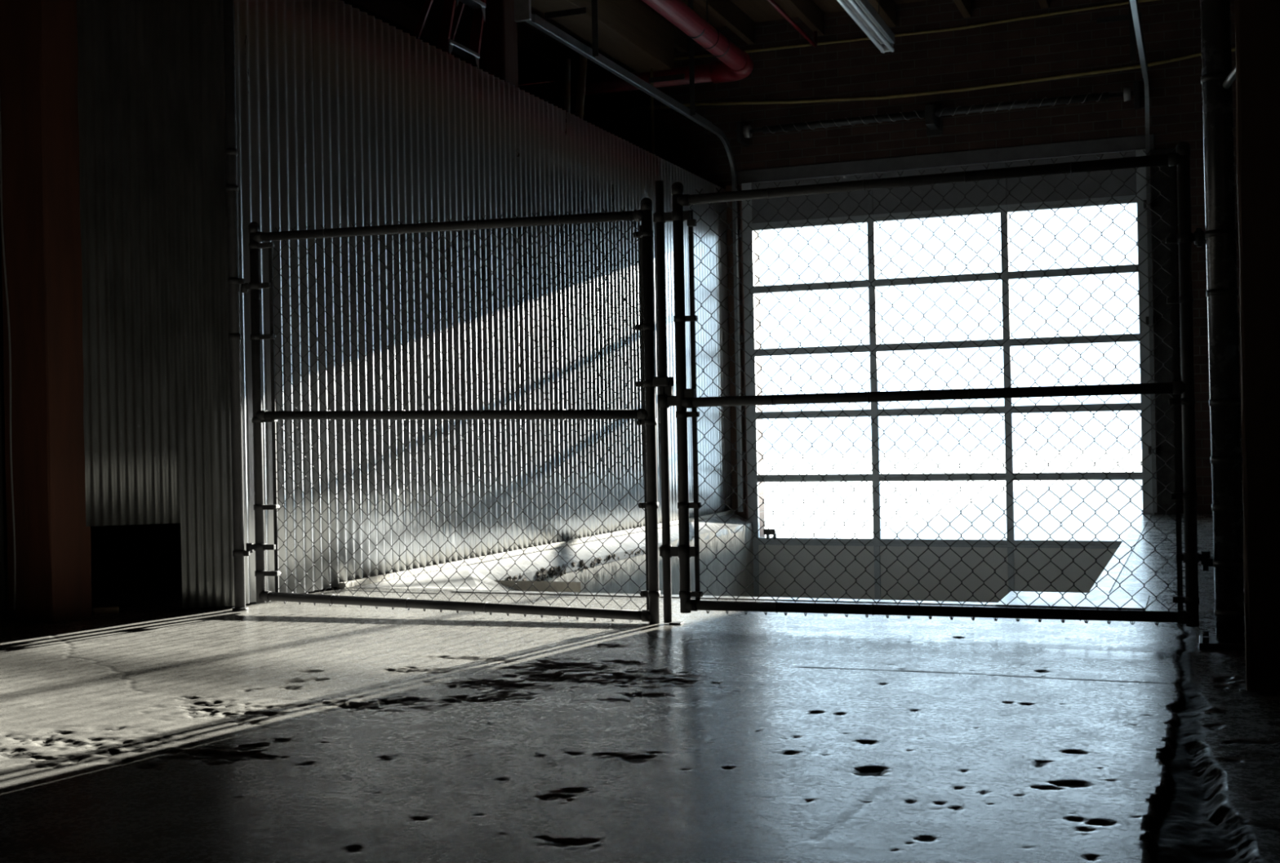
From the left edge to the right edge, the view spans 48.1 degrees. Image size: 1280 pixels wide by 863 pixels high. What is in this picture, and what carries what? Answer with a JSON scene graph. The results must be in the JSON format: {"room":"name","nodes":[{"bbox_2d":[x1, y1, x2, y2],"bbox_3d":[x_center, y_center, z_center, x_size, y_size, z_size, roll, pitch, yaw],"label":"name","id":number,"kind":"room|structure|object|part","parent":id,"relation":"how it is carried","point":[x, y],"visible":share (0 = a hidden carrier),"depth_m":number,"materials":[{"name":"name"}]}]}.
{"room":"warehouse interior","nodes":[
{"label":"warehouse interior","id":0,"kind":"room"},
{"bbox_2d":[0,364,4,622],"bbox_3d":[-4.043,-1.312,6.280,3.140,4.200,0.040,-1,0,21],"label":"wall partition","id":1,"kind":"structure","parent":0,"point":[2,543],"depth_m":5.71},
{"bbox_2d":[0,198,180,548],"bbox_3d":[-5.745,-1.329,6.517,0.200,4.500,16.360,-1,0,21],"label":"wall","id":2,"kind":"structure","parent":0,"point":[117,531],"depth_m":10.53,"materials":[{"name":"grey metal"}]},
{"bbox_2d":[76,0,234,608],"bbox_3d":[-1.996,-0.655,5.911,0.600,2.783,0.010,-1,0,-20],"label":"wall","id":3,"kind":"structure","parent":0,"point":[151,89],"depth_m":5.91,"materials":[{"name":"grey metal"}]},
{"bbox_2d":[233,0,732,607],"bbox_3d":[-0.479,-0.673,9.221,0.037,2.795,6.850,-1,0,21],"label":"wall","id":4,"kind":"structure","parent":0,"point":[345,116],"depth_m":7.65,"materials":[{"name":"grey metal"}]},
{"bbox_2d":[336,510,734,588],"bbox_3d":[-0.303,0.708,9.547,0.045,0.028,6.050,-1,0,21],"label":"baseboard","id":5,"kind":"structure","parent":4,"relation":"attached to","point":[393,575],"depth_m":8.16,"materials":[{"name":"concrete"}]},
{"bbox_2d":[494,523,754,596],"bbox_3d":[0.118,1.138,9.444,0.551,0.711,6.060,-1,0,21],"label":"wall","id":6,"kind":"structure","parent":0,"point":[735,545],"depth_m":10.46,"materials":[{"name":"concrete"}]},
{"bbox_2d":[350,513,752,591],"bbox_3d":[0.037,0.859,9.442,0.690,0.292,6.000,-1,0,21],"label":"ledge","id":7,"kind":"object","parent":6,"relation":"on","point":[715,523],"visible":0.57,"depth_m":8.48,"materials":[{"name":"concrete"}]},
{"bbox_2d":[0,513,1279,862],"bbox_3d":[-0.601,0.742,4.460,10.800,0.048,15.860,-1,0,21],"label":"floor","id":8,"kind":"structure","parent":0,"point":[156,730],"depth_m":3.35,"materials":[{"name":"concrete"}]},
{"bbox_2d":[0,0,92,622],"bbox_3d":[-2.414,-1.259,5.782,0.240,4.030,0.225,-1,0,21],"label":"column","id":9,"kind":"structure","parent":8,"relation":"on","point":[39,51],"depth_m":5.69,"materials":[{"name":"brown metal"}]},
{"bbox_2d":[0,98,16,609],"bbox_3d":[-2.539,-1.242,5.704,0.058,3.900,0.008,-1,0,21],"label":"cable","id":10,"kind":"object","parent":9,"relation":"attached to","point":[1,163],"visible":1,"depth_m":5.69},
{"bbox_2d":[93,604,119,615],"bbox_3d":[-2.201,0.738,5.914,0.100,0.030,0.060,-1,0,-19],"label":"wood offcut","id":11,"kind":"object","parent":8,"relation":"on","point":[104,610],"visible":1,"depth_m":5.89,"materials":[{"name":"brown wood"}]},
{"bbox_2d":[223,0,249,611],"bbox_3d":[-1.689,-1.273,5.943,0.080,4.030,0.064,-1,0,21],"label":"post","id":12,"kind":"object","parent":8,"relation":"on","point":[239,553],"visible":1,"depth_m":5.93,"materials":[{"name":"grey metal"}]},
{"bbox_2d":[240,197,674,623],"bbox_3d":[-0.764,-0.077,5.615,1.892,1.616,0.068,-1,0,21],"label":"gate","id":13,"kind":"object","parent":12,"relation":"attached to","point":[646,416],"visible":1,"depth_m":5.59,"materials":[{"name":"metal"}]},
{"bbox_3d":[-0.787,-0.803,5.620,1.743,0.077,0.043,-1,0,21],"label":"rail","id":14,"kind":"part","parent":13,"relation":"part of","materials":[{"name":"black metal"}]},
{"bbox_3d":[-0.772,-0.065,5.618,1.743,0.077,0.043,-1,0,21],"label":"rail","id":15,"kind":"part","parent":13,"relation":"part of","materials":[{"name":"grey metal"}]},
{"bbox_3d":[-0.758,0.682,5.617,1.743,0.077,0.043,-1,0,21],"label":"rail","id":16,"kind":"part","parent":13,"relation":"part of","materials":[{"name":"grey metal"}]},
{"bbox_2d":[413,0,486,68],"bbox_3d":[-1.794,-1.186,9.449,1.748,3.888,0.720,-1,0,21],"label":"stepladder","id":17,"kind":"object","parent":8,"relation":"on","point":[449,24],"visible":0.08,"depth_m":9.20,"materials":[{"name":"metal"}]},
{"bbox_3d":[-1.945,-1.137,9.229,1.639,3.796,0.024,-1,0,15],"label":"leg","id":18,"kind":"part","parent":17,"relation":"part of","materials":[{"name":"metal"}]},
{"bbox_3d":[-1.429,-1.182,9.053,0.761,3.862,0.035,-1,0,12],"label":"rail","id":19,"kind":"part","parent":17,"relation":"part of","materials":[{"name":"metal"}]},
{"bbox_3d":[-1.755,-1.140,9.713,1.639,3.796,0.024,-1,0,28],"label":"leg","id":20,"kind":"part","parent":17,"relation":"part of","materials":[{"name":"metal"}]},
{"bbox_3d":[-1.257,-1.185,9.491,0.761,3.862,0.035,-1,0,31],"label":"rail","id":21,"kind":"part","parent":17,"relation":"part of","materials":[{"name":"metal"}]},
{"bbox_2d":[479,0,518,87],"bbox_3d":[-0.947,-1.280,9.739,0.225,4.030,0.225,-1,0,21],"label":"column","id":22,"kind":"structure","parent":8,"relation":"on","point":[499,44],"depth_m":9.64,"materials":[{"name":"black metal"}]},
{"bbox_2d":[564,57,570,112],"bbox_3d":[-0.533,-0.983,10.261,0.042,3.423,0.274,-1,0,21],"label":"steel pole","id":23,"kind":"object","parent":8,"relation":"on","point":[567,61],"visible":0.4,"depth_m":10.34,"materials":[{"name":"black metal"}]},
{"bbox_2d":[574,53,587,118],"bbox_3d":[-0.472,-1.050,10.473,0.061,3.560,0.533,-1,0,21],"label":"wooden pole","id":24,"kind":"object","parent":8,"relation":"on","point":[582,68],"visible":0.19,"depth_m":10.62,"materials":[{"name":"brown wood"}]},
{"bbox_2d":[669,621,684,624],"bbox_3d":[0.134,0.706,5.262,0.045,0.010,0.040,-1,0,21],"label":"metal plate","id":25,"kind":"object","parent":8,"relation":"on","point":[673,622],"depth_m":5.25,"materials":[{"name":"metal"}]},
{"bbox_2d":[450,589,997,605],"bbox_3d":[0.284,0.728,6.088,2.422,0.054,0.076,-1,0,21],"label":"kerb","id":26,"kind":"object","parent":8,"relation":"on","point":[975,603],"visible":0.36,"depth_m":5.99,"materials":[{"name":"concrete"}]},
{"bbox_2d":[995,591,1149,609],"bbox_3d":[1.737,0.698,5.730,0.552,0.056,0.479,-1,0,21],"label":"kerb","id":27,"kind":"object","parent":8,"relation":"on","point":[1051,597],"visible":0.57,"depth_m":5.69,"materials":[{"name":"concrete"}]},
{"bbox_2d":[1089,513,1151,593],"bbox_3d":[2.922,0.681,8.547,0.080,0.055,5.640,-1,0,21],"label":"kerb","id":28,"kind":"object","parent":8,"relation":"on","point":[1106,584],"visible":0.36,"depth_m":7.44,"materials":[{"name":"concrete"}]},
{"bbox_2d":[1195,0,1244,649],"bbox_3d":[1.831,-1.340,4.538,0.188,4.036,0.180,-1,0,21],"label":"column","id":29,"kind":"structure","parent":8,"relation":"on","point":[1220,235],"depth_m":4.50,"materials":[{"name":"metal"}]},
{"bbox_2d":[653,141,1209,626],"bbox_3d":[0.942,-0.126,4.948,1.886,1.627,0.052,-1,0,21],"label":"gate","id":30,"kind":"object","parent":29,"relation":"attached to","point":[685,398],"visible":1,"depth_m":4.93,"materials":[{"name":"metal"}]},
{"bbox_3d":[0.087,-0.109,5.281,0.030,1.627,0.031,-1,0,21],"label":"drop rod","id":31,"kind":"part","parent":30,"relation":"part of","materials":[{"name":"metal"}]},
{"bbox_3d":[0.945,-0.864,4.941,1.734,0.046,0.043,-1,0,21],"label":"rail","id":32,"kind":"part","parent":30,"relation":"part of","materials":[{"name":"black metal"}]},
{"bbox_3d":[0.960,-0.124,4.940,1.734,0.046,0.043,-1,0,21],"label":"rail","id":33,"kind":"part","parent":30,"relation":"part of","materials":[{"name":"black metal"}]},
{"bbox_3d":[0.974,0.618,4.938,1.734,0.046,0.043,-1,0,21],"label":"rail","id":34,"kind":"part","parent":30,"relation":"part of","materials":[{"name":"grey metal"}]},
{"bbox_3d":[1.869,0.669,4.534,0.188,0.018,0.180,-1,0,21],"label":"plate","id":35,"kind":"part","parent":29,"relation":"part of","materials":[{"name":"metal"}]},
{"bbox_2d":[1222,66,1235,88],"bbox_3d":[1.820,-1.135,4.272,0.034,0.128,0.528,-1,0,4],"label":"pipe","id":36,"kind":"object","parent":29,"relation":"attached to","point":[1231,77],"visible":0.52,"depth_m":4.43,"materials":[{"name":"metal"}]},
{"bbox_2d":[1234,0,1279,693],"bbox_3d":[1.804,-1.343,3.806,0.397,4.030,0.385,-1,0,29],"label":"column","id":37,"kind":"structure","parent":8,"relation":"on","point":[1257,22],"depth_m":3.71,"materials":[{"name":"black metal"}]},
{"bbox_2d":[341,0,1048,67],"bbox_3d":[-0.664,-3.495,4.514,11.200,0.370,16.360,-1,0,21],"label":"ceiling","id":38,"kind":"structure","parent":0,"point":[740,16],"depth_m":11.85,"materials":[{"name":"black metal"}]},
{"bbox_2d":[531,0,674,72],"bbox_3d":[-0.955,-3.112,8.975,0.290,0.370,6.050,-1,0,21],"label":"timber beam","id":39,"kind":"structure","parent":38,"relation":"attached to","point":[629,31],"depth_m":10.89,"materials":[{"name":"brown wood"}]},
{"bbox_2d":[514,0,746,511],"bbox_3d":[-0.036,-1.402,10.477,0.382,4.200,4.100,-1,0,21],"label":"door track","id":40,"kind":"object","parent":38,"relation":"hanging from","point":[522,8],"visible":0.98,"depth_m":11.19,"materials":[{"name":"metal"}]},
{"bbox_3d":[-0.698,-2.513,8.545,0.100,0.130,0.030,-1,0,21],"label":"plate","id":41,"kind":"part","parent":40,"relation":"part of","materials":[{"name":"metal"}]},
{"bbox_2d":[518,0,753,99],"bbox_3d":[-2.661,-3.106,8.063,4.280,0.700,9.108,-1,0,21],"label":"pipe","id":42,"kind":"object","parent":38,"relation":"hanging from","point":[735,64],"visible":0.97,"depth_m":11.46,"materials":[{"name":"red metal"}]},
{"bbox_2d":[767,0,817,47],"bbox_3d":[0.538,-3.247,9.531,0.034,0.137,5.176,-1,0,21],"label":"pipe","id":43,"kind":"object","parent":38,"relation":"attached to","point":[814,43],"visible":1,"depth_m":11.29,"materials":[{"name":"metal"}]},
{"bbox_2d":[836,0,894,53],"bbox_3d":[1.342,-3.130,9.224,0.104,0.802,2.470,-1,0,21],"label":"fluorescent light","id":44,"kind":"object","parent":38,"relation":"hanging from","point":[863,13],"visible":1,"depth_m":9.74,"materials":[{"name":"white metal"}]},
{"bbox_2d":[1096,0,1158,512],"bbox_3d":[3.005,-1.463,9.007,0.350,4.200,4.620,-1,0,21],"label":"door track","id":45,"kind":"object","parent":38,"relation":"hanging from","point":[1135,16],"visible":0.92,"depth_m":10.99,"materials":[{"name":"metal"}]},
{"bbox_3d":[3.115,-1.003,8.937,0.040,3.276,4.526,-1,0,21],"label":"rail","id":46,"kind":"part","parent":45,"relation":"part of","materials":[{"name":"metal"}]},
{"bbox_2d":[460,0,1243,537],"bbox_3d":[2.312,-1.024,11.987,10.800,5.400,0.300,-1,0,21],"label":"wall","id":47,"kind":"structure","parent":0,"point":[1071,42],"depth_m":11.72,"materials":[{"name":"brick"}]},
{"bbox_2d":[725,184,747,519],"bbox_3d":[0.844,-0.330,12.378,0.125,3.590,0.070,-1,0,21],"label":"door frame","id":48,"kind":"structure","parent":47,"relation":"attached to","point":[744,514],"depth_m":12.36,"materials":[{"name":"grey metal"}]},
{"bbox_2d":[570,47,1235,115],"bbox_3d":[2.822,-2.861,11.599,8.100,0.176,0.028,-1,0,21],"label":"conduit","id":49,"kind":"object","parent":47,"relation":"attached to","point":[1233,49],"visible":0.82,"depth_m":11.81,"materials":[{"name":"grey metal"}]},
{"bbox_2d":[674,0,1156,60],"bbox_3d":[3.281,-3.327,11.422,7.100,0.079,0.024,-1,0,21],"label":"conduit","id":50,"kind":"object","parent":47,"relation":"attached to","point":[1139,1],"visible":0.77,"depth_m":11.71,"materials":[{"name":"grey metal"}]},
{"bbox_2d":[736,80,1140,146],"bbox_3d":[2.358,-2.556,11.660,3.220,0.260,0.254,-1,0,21],"label":"shaft","id":51,"kind":"object","parent":47,"relation":"attached to","point":[933,113],"visible":1,"depth_m":11.56,"materials":[{"name":"metal"}]},
{"bbox_2d":[736,133,1154,184],"bbox_3d":[2.422,-2.222,11.778,3.400,0.120,0.035,-1,0,21],"label":"lintel","id":52,"kind":"object","parent":47,"relation":"attached to","point":[1132,143],"visible":0.92,"depth_m":11.72,"materials":[{"name":"grey metal"}]},
{"bbox_2d":[742,148,1154,602],"bbox_3d":[2.438,-0.360,11.719,3.285,3.605,0.085,-1,0,21],"label":"door","id":53,"kind":"structure","parent":47,"relation":"in","point":[1124,195],"depth_m":11.72,"materials":[{"name":"grey metal"}]},
{"bbox_3d":[1.108,0.876,12.230,0.100,0.088,0.055,-1,0,21],"label":"lift handle","id":54,"kind":"part","parent":53,"relation":"part of","materials":[{"name":"black plastic"}]},
{"bbox_3d":[2.476,1.189,11.730,3.130,0.497,0.052,-1,0,21],"label":"panel","id":55,"kind":"part","parent":53,"relation":"part of","materials":[{"name":"grey metal"}]},
{"bbox_3d":[2.471,0.912,11.732,3.130,0.060,0.046,-1,0,21],"label":"rail","id":56,"kind":"part","parent":53,"relation":"part of","materials":[{"name":"grey metal"}]},
{"bbox_3d":[2.415,-1.984,11.736,3.130,0.347,0.036,-1,0,21],"label":"panel","id":57,"kind":"part","parent":53,"relation":"part of","materials":[{"name":"grey metal"}]},
{"bbox_3d":[2.420,-1.782,11.736,3.130,0.060,0.046,-1,0,21],"label":"rail","id":58,"kind":"part","parent":53,"relation":"part of","materials":[{"name":"grey metal"}]},
{"bbox_3d":[2.430,-1.243,11.736,3.130,0.060,0.046,-1,0,21],"label":"rail","id":59,"kind":"part","parent":53,"relation":"part of","materials":[{"name":"grey metal"}]},
{"bbox_3d":[2.440,-0.704,11.735,3.130,0.060,0.046,-1,0,21],"label":"rail","id":60,"kind":"part","parent":53,"relation":"part of","materials":[{"name":"grey metal"}]},
{"bbox_3d":[2.451,-0.165,11.734,3.130,0.060,0.046,-1,0,21],"label":"rail","id":61,"kind":"part","parent":53,"relation":"part of","materials":[{"name":"grey metal"}]},
{"bbox_3d":[2.461,0.374,11.733,3.130,0.060,0.046,-1,0,21],"label":"rail","id":62,"kind":"part","parent":53,"relation":"part of","materials":[{"name":"grey metal"}]},
{"bbox_2d":[1150,147,1175,514],"bbox_3d":[4.078,-0.775,11.120,0.170,2.830,0.050,-1,0,21],"label":"door frame","id":63,"kind":"structure","parent":47,"relation":"attached to","point":[1160,180],"depth_m":11.10,"materials":[{"name":"metal"}]},
{"label":"outside","id":64,"kind":"structure","parent":0,"visible":0},
{"bbox_2d":[763,448,1142,540],"bbox_3d":[18.658,1.307,47.559,80.000,0.190,77.840,-1,0,21],"label":"floor","id":65,"kind":"structure","parent":64,"point":[1095,500],"depth_m":30.32,"materials":[{"name":"concrete"}]}
]}

